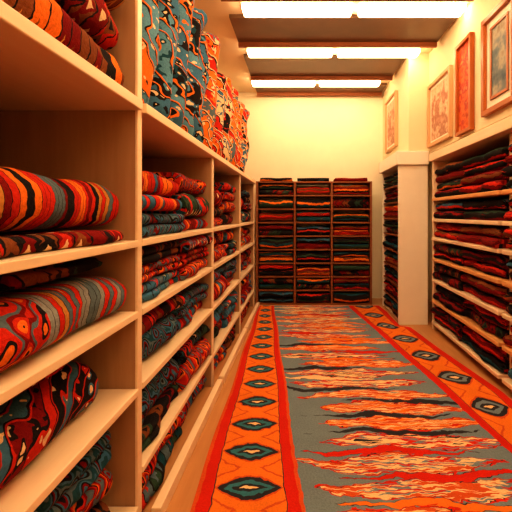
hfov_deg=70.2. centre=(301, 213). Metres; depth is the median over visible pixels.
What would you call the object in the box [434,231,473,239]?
rug
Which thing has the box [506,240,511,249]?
rug
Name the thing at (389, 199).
rug
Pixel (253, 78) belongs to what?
trim
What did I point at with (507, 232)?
rug
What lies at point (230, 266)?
rug
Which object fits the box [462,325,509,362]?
rug
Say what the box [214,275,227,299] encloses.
rug
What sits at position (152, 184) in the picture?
rug
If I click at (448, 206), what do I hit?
rug
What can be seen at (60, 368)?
rug
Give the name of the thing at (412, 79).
wall
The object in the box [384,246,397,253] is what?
shelf
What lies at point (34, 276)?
rug
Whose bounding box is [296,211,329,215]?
rug
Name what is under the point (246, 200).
rug
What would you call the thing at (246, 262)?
rug
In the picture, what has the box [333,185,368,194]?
rug
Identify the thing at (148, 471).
rug
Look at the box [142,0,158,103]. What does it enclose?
rug
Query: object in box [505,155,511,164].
rug
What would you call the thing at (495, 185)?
rug
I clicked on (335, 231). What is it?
rug
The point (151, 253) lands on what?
rug
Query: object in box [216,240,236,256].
rug
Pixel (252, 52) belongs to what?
ceiling lamp
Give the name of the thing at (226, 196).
rug
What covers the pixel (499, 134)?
shelving
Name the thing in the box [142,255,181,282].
rug
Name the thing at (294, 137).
wall
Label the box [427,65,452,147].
framed picture
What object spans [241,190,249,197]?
rug
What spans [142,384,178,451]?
rug
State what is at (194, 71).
rug
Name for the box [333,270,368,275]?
rug
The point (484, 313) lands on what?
rug
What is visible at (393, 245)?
rug
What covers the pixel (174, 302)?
rug
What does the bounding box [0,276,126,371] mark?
rug
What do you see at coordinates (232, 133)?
rug
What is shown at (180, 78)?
rug
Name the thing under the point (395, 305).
rug
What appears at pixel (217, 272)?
rug
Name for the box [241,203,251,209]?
rug
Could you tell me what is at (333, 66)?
ceiling
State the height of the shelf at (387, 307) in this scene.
0.020 m
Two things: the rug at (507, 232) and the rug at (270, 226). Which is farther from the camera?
the rug at (270, 226)
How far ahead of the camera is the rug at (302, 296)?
4.96 m
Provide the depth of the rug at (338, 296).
4.94 m
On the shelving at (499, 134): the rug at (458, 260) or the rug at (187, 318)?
the rug at (458, 260)
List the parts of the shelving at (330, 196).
shelf, shelf, shelf, shelf, shelf, shelf, shelf, shelf, shelf, shelf, shelf, shelf, shelf, shelf, shelf, shelf, shelf, shelf, shelf, shelf, shelf, shelf, shelf, shelf, shelf, shelf, shelf, shelf, shelf, shelf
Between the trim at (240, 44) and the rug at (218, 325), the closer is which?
the rug at (218, 325)
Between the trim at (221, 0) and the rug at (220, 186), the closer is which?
the trim at (221, 0)
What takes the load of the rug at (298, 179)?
on the shelving at (330, 196)
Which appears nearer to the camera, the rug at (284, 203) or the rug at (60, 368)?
the rug at (60, 368)
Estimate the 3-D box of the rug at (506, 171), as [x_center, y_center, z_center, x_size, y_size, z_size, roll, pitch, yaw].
[1.573,-0.300,2.202,0.378,0.084,0.640,0,0,0]
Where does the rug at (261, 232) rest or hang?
on the shelving at (330, 196)
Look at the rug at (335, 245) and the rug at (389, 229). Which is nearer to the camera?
the rug at (389, 229)
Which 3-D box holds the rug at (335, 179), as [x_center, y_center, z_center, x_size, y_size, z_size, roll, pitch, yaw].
[0.680,-0.478,5.125,0.445,0.051,0.342,0,0,0]
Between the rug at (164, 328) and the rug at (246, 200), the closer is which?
the rug at (164, 328)
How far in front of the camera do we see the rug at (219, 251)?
2.92 m
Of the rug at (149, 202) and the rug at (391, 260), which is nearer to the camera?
the rug at (149, 202)
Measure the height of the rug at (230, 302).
0.158 m
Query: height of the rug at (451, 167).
0.081 m
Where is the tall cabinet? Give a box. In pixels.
[379,151,428,324]
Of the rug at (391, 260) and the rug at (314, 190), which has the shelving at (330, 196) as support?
the rug at (314, 190)
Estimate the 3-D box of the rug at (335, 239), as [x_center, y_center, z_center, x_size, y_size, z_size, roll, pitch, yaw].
[0.680,0.371,5.105,0.499,0.070,0.353,0,0,0]
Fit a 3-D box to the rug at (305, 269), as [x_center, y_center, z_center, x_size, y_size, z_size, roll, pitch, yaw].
[0.155,0.794,5.109,0.459,0.121,0.336,0,0,1]
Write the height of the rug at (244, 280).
0.075 m
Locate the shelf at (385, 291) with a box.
[384,289,397,303]
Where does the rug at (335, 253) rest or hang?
on the rug at (335, 259)
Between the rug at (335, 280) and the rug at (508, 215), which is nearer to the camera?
the rug at (508, 215)
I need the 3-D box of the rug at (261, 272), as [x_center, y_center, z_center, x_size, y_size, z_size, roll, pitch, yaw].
[-0.360,0.816,5.117,0.471,0.078,0.354,0,0,-1]
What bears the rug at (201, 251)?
on the rug at (190, 269)
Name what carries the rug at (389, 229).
on the tall cabinet
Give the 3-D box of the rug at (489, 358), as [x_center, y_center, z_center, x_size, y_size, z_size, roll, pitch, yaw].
[1.590,1.111,2.901,0.377,0.074,0.652,0,0,0]
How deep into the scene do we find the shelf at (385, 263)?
4.52 m
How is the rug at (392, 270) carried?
on the rug at (388, 274)
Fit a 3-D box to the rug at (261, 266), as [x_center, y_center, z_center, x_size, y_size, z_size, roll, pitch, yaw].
[-0.360,0.739,5.115,0.474,0.072,0.342,0,0,0]
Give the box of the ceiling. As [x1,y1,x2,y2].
[194,0,467,91]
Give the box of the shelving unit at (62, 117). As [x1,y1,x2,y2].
[0,0,259,511]
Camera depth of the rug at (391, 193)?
4.61 m
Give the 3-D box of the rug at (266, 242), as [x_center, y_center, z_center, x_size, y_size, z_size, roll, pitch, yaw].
[-0.360,0.407,5.078,0.470,0.146,0.352,0,0,0]
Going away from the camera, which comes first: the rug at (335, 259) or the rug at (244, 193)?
the rug at (244, 193)
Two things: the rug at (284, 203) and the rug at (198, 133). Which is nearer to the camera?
the rug at (198, 133)
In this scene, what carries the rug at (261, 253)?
on the rug at (261, 258)
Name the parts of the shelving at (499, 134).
shelf, shelf, shelf, shelf, shelf, shelf, shelf, shelf, shelf, shelf, shelf, shelf, shelf, shelf, shelf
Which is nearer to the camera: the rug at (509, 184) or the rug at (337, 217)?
the rug at (509, 184)
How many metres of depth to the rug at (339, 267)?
4.95 m
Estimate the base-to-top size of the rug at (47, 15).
0.156 m
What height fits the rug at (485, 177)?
0.073 m
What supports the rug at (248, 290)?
on the shelving unit at (62, 117)
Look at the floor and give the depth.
2.36 m
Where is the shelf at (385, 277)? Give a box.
[384,275,397,286]
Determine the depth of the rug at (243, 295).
4.12 m
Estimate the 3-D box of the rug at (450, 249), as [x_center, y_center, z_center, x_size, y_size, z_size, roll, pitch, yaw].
[1.572,0.354,3.559,0.387,0.073,0.645,0,0,0]
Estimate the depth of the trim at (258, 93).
5.27 m
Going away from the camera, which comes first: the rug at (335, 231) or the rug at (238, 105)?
the rug at (238, 105)
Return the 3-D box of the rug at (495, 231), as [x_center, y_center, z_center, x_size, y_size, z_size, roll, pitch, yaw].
[1.593,0.134,2.901,0.378,0.073,0.645,0,0,1]
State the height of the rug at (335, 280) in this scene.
0.074 m
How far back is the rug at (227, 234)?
3.33 m
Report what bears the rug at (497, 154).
on the rug at (500, 164)
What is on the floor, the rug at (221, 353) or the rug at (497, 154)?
the rug at (221, 353)
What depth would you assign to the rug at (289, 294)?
4.97 m
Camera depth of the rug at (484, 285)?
2.77 m
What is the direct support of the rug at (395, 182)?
on the tall cabinet
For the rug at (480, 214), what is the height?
0.082 m
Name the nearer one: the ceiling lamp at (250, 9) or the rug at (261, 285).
the ceiling lamp at (250, 9)
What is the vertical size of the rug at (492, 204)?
0.083 m
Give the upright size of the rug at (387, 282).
0.078 m
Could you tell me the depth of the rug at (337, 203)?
5.00 m
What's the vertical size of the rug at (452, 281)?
0.082 m
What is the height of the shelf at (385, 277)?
0.020 m
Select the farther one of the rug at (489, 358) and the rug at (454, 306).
the rug at (454, 306)
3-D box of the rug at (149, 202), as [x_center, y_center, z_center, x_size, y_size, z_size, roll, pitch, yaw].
[-0.879,-0.053,1.740,0.491,0.074,0.541,0,0,0]
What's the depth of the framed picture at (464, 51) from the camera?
3.12 m
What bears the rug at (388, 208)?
on the rug at (387, 214)
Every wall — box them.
[238,92,382,297]
[383,0,511,301]
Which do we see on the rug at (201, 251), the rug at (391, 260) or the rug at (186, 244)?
the rug at (186, 244)
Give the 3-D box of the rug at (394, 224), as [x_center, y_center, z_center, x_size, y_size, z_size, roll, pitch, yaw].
[1.245,0.129,4.497,0.304,0.078,0.751,0,0,0]
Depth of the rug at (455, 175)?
3.48 m
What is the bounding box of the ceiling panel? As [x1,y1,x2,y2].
[229,14,456,41]
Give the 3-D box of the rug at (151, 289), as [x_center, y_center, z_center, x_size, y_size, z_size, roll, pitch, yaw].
[-0.909,0.344,1.740,0.511,0.075,0.541,0,0,0]
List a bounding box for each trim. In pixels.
[221,0,473,1]
[238,42,436,47]
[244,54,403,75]
[251,76,392,80]
[255,83,386,91]
[257,92,381,95]
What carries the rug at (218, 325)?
on the shelving unit at (62, 117)
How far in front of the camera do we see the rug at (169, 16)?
1.83 m
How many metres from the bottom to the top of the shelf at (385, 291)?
0.020 m
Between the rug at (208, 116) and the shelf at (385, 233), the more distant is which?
the shelf at (385, 233)
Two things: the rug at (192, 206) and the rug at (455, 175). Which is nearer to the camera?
the rug at (192, 206)
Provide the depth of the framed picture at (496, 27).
2.60 m
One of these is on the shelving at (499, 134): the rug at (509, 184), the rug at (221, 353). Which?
the rug at (509, 184)
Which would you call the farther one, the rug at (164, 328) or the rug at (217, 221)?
the rug at (217, 221)
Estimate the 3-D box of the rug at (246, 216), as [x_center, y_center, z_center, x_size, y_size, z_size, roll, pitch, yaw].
[-0.900,0.025,4.596,0.479,0.154,0.498,0,0,0]
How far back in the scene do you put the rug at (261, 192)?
4.96 m
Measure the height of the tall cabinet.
1.955 m
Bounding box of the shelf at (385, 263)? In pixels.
[384,261,397,269]
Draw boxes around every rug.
[0,167,118,231]
[0,230,123,257]
[0,257,102,290]
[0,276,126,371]
[0,361,97,489]
[0,364,65,405]
[2,0,123,85]
[34,431,111,511]
[54,0,118,49]
[67,468,112,511]
[88,501,109,511]
[104,0,124,11]
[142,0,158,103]
[142,171,178,196]
[142,193,208,216]
[142,194,181,210]
[142,213,184,237]
[142,241,178,264]
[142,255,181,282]
[142,270,178,301]
[142,295,184,334]
[142,312,176,359]
[142,358,178,423]
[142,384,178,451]
[142,412,184,492]
[142,426,181,510]
[148,0,179,118]
[152,172,205,194]
[169,0,193,127]
[170,246,208,266]
[171,235,212,252]
[171,283,208,318]
[172,324,209,364]
[172,337,210,391]
[173,257,207,280]
[176,301,202,331]
[179,218,207,230]
[179,375,206,426]
[181,7,207,135]
[190,305,511,511]
[193,34,208,142]
[201,31,219,148]
[211,72,226,156]
[214,182,235,192]
[214,190,221,206]
[214,200,235,211]
[214,208,222,216]
[214,217,222,225]
[214,231,220,244]
[214,245,224,261]
[214,265,224,281]
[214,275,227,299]
[214,303,223,326]
[214,319,221,337]
[214,344,226,369]
[216,229,233,242]
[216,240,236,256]
[217,213,232,224]
[219,290,237,318]
[221,192,235,200]
[221,258,236,278]
[221,307,235,327]
[222,76,233,161]
[222,324,235,349]
[226,274,233,286]
[229,87,238,162]
[231,102,240,165]
[235,101,244,169]
[240,109,249,171]
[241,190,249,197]
[241,197,249,203]
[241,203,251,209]
[241,210,250,221]
[241,228,249,235]
[241,234,250,244]
[241,248,250,259]
[241,273,250,291]
[241,277,246,286]
[241,285,252,293]
[241,293,246,303]
[241,309,245,322]
[242,257,250,269]
[244,301,249,311]
[259,185,293,190]
[259,190,292,194]
[259,199,292,207]
[259,213,292,221]
[259,224,292,229]
[259,230,292,234]
[259,237,292,248]
[259,251,293,256]
[259,256,292,261]
[259,264,292,269]
[259,270,292,275]
[259,278,293,283]
[259,283,292,288]
[259,291,292,297]
[259,293,293,302]
[260,178,291,180]
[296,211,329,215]
[296,225,329,234]
[296,264,329,275]
[296,283,329,288]
[297,178,328,180]
[297,186,329,194]
[297,200,329,207]
[297,217,329,221]
[297,237,329,242]
[297,243,329,248]
[297,251,329,261]
[297,278,329,283]
[297,291,329,302]
[333,178,366,180]
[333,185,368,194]
[333,199,368,207]
[333,213,368,221]
[333,224,368,228]
[333,229,368,234]
[333,237,368,242]
[333,243,368,248]
[333,251,368,256]
[333,256,368,261]
[333,264,368,270]
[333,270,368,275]
[333,278,368,282]
[333,283,368,289]
[333,291,368,302]
[383,179,397,188]
[383,212,397,217]
[383,221,397,227]
[383,241,397,250]
[383,294,397,310]
[384,172,397,182]
[384,196,397,202]
[384,205,397,211]
[384,250,397,260]
[384,265,397,277]
[384,279,397,293]
[384,299,397,317]
[385,189,397,196]
[385,236,397,243]
[385,256,397,266]
[385,271,397,284]
[385,285,397,301]
[386,227,397,233]
[430,307,464,331]
[433,211,465,218]
[433,244,473,256]
[433,251,466,265]
[433,272,465,290]
[433,292,466,315]
[434,188,461,197]
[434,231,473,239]
[434,263,468,281]
[434,314,466,341]
[435,161,468,175]
[435,170,465,182]
[436,201,465,210]
[436,223,497,231]
[436,285,466,305]
[437,179,469,190]
[457,234,509,248]
[459,180,508,194]
[460,147,509,167]
[460,170,509,184]
[460,226,509,237]
[460,274,509,297]
[461,335,509,373]
[462,249,509,268]
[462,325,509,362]
[463,159,509,176]
[463,198,509,209]
[463,210,509,220]
[463,259,509,278]
[463,283,509,309]
[463,300,509,329]
[464,308,509,338]
[501,165,511,176]
[503,211,511,220]
[503,228,511,237]
[503,292,511,302]
[503,335,511,347]
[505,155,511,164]
[505,304,511,314]
[506,179,511,188]
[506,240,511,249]
[506,259,511,268]
[508,368,511,378]
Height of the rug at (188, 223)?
0.076 m
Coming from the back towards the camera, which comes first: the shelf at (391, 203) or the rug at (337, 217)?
the rug at (337, 217)
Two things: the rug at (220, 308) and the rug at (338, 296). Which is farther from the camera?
the rug at (338, 296)
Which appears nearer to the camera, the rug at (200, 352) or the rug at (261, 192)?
the rug at (200, 352)
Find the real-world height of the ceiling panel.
0.030 m
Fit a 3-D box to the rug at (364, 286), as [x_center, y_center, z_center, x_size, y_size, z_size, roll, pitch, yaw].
[0.680,1.002,5.095,0.485,0.078,0.345,0,0,-1]
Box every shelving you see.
[256,181,371,304]
[429,116,511,390]
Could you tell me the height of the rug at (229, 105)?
0.861 m
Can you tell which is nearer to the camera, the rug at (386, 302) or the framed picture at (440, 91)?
the framed picture at (440, 91)
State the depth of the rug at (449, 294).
3.45 m
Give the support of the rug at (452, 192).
on the shelving at (499, 134)
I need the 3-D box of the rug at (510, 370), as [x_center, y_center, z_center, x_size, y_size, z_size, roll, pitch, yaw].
[1.581,1.108,2.202,0.380,0.079,0.638,0,0,0]
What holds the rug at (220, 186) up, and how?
on the rug at (226, 196)
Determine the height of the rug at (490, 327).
0.082 m
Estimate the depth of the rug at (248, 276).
4.53 m
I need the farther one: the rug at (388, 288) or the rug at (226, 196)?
the rug at (388, 288)
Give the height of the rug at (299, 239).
0.071 m
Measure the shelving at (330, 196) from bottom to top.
1.700 m
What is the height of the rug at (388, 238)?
0.073 m
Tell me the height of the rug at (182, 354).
0.076 m
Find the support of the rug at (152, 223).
on the shelving unit at (62, 117)
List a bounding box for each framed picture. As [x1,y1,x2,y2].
[385,90,397,152]
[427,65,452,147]
[455,32,473,136]
[481,0,511,116]
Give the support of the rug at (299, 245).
on the shelving at (330, 196)
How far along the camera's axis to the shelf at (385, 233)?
4.59 m
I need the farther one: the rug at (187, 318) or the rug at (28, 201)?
the rug at (187, 318)
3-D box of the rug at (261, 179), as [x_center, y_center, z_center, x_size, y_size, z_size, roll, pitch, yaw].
[-0.360,-0.479,5.118,0.445,0.052,0.352,0,0,0]
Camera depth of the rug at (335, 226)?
5.00 m
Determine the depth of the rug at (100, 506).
1.30 m
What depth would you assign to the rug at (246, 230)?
4.44 m
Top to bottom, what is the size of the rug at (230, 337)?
0.116 m
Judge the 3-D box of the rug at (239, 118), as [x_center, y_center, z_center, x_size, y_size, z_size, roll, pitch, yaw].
[-0.894,-0.879,4.116,0.457,0.857,0.417,0,0,0]
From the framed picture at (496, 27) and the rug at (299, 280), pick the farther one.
the rug at (299, 280)
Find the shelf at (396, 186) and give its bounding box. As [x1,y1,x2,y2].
[384,185,397,189]
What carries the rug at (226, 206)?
on the rug at (227, 218)
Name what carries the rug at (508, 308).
on the shelving at (499, 134)
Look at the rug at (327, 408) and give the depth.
2.10 m
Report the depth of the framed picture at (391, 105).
4.76 m
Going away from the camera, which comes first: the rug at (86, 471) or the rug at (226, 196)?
the rug at (86, 471)
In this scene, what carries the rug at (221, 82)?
on the shelving unit at (62, 117)
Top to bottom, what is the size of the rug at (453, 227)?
0.084 m
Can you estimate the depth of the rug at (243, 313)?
4.17 m
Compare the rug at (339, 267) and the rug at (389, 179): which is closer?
the rug at (389, 179)
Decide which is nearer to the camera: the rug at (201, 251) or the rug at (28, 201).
the rug at (28, 201)
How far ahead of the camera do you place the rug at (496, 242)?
2.77 m
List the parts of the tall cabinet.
panel, panel, panel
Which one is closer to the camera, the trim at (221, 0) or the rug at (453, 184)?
the trim at (221, 0)
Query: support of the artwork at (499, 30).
attached to the framed picture at (496, 27)
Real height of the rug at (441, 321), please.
0.083 m
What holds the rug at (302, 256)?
on the shelving at (330, 196)
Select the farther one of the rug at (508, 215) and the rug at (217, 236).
the rug at (217, 236)
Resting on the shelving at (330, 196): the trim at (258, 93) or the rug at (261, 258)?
the rug at (261, 258)
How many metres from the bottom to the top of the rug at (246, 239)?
0.115 m
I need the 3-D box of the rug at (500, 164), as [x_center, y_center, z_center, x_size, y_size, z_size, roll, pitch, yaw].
[1.611,-0.370,2.901,0.377,0.074,0.652,0,0,1]
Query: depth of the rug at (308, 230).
4.97 m
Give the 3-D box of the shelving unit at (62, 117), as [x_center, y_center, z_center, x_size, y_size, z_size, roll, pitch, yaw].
[-0.905,-0.125,2.550,0.669,2.750,4.700,0,0,0]
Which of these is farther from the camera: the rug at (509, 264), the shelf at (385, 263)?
the shelf at (385, 263)
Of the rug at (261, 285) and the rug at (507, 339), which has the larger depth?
the rug at (261, 285)
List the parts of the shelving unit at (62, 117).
shelf, shelf, shelf, shelf, shelf, shelf, shelf, shelf, shelf, shelf, shelf, shelf, shelf, shelf, shelf, shelf, shelf, shelf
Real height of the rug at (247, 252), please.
0.114 m
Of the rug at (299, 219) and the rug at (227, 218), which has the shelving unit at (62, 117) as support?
the rug at (227, 218)
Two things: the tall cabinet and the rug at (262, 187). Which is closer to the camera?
the tall cabinet
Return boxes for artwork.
[387,99,393,147]
[431,76,447,140]
[459,41,467,130]
[490,13,508,100]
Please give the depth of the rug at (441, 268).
3.55 m
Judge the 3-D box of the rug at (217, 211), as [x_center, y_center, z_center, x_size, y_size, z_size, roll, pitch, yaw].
[-0.916,-0.017,2.918,0.476,0.078,0.528,0,0,0]
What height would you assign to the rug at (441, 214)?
0.081 m
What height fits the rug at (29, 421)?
0.197 m
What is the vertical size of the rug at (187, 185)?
0.111 m
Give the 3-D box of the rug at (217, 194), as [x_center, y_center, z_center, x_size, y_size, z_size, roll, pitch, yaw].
[-0.897,-0.138,2.918,0.486,0.157,0.529,0,0,0]
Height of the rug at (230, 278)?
0.078 m
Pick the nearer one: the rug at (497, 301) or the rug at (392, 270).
the rug at (497, 301)
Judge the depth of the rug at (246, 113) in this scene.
4.34 m
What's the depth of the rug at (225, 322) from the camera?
3.25 m
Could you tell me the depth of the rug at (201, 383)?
2.35 m
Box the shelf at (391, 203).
[384,202,397,204]
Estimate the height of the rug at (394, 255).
0.078 m
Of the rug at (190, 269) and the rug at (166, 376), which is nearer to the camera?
the rug at (166, 376)
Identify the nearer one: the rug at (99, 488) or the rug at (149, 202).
the rug at (99, 488)
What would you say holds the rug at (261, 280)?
on the rug at (261, 285)
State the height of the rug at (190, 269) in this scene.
0.074 m
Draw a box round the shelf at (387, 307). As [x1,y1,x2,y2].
[384,304,397,320]
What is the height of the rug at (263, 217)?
0.127 m
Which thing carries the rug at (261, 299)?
on the shelving at (330, 196)
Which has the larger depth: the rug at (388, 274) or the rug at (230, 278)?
the rug at (388, 274)
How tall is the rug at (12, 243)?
0.051 m
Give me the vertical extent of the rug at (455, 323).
0.072 m
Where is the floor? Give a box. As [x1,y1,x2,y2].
[142,298,511,511]
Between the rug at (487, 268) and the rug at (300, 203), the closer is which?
the rug at (487, 268)
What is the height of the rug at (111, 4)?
0.169 m
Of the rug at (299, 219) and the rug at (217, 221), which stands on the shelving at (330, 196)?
the rug at (299, 219)
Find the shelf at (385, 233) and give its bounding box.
[384,232,397,236]
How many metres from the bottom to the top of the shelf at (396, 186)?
0.020 m
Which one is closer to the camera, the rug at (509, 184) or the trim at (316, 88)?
the rug at (509, 184)
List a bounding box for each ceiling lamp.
[240,2,468,16]
[246,48,420,57]
[250,76,379,86]
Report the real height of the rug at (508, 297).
0.085 m
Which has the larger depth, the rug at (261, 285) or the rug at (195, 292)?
the rug at (261, 285)
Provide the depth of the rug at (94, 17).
1.20 m
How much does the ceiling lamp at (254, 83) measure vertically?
0.084 m
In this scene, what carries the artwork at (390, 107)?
attached to the framed picture at (391, 105)
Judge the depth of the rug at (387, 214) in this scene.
4.61 m
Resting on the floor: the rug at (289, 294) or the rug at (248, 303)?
the rug at (248, 303)
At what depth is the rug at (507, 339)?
2.48 m
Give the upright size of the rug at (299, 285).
0.071 m
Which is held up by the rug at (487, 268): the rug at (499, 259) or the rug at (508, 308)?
the rug at (499, 259)
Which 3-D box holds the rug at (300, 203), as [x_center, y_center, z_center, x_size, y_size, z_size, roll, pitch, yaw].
[0.155,-0.139,5.082,0.459,0.119,0.337,0,0,0]

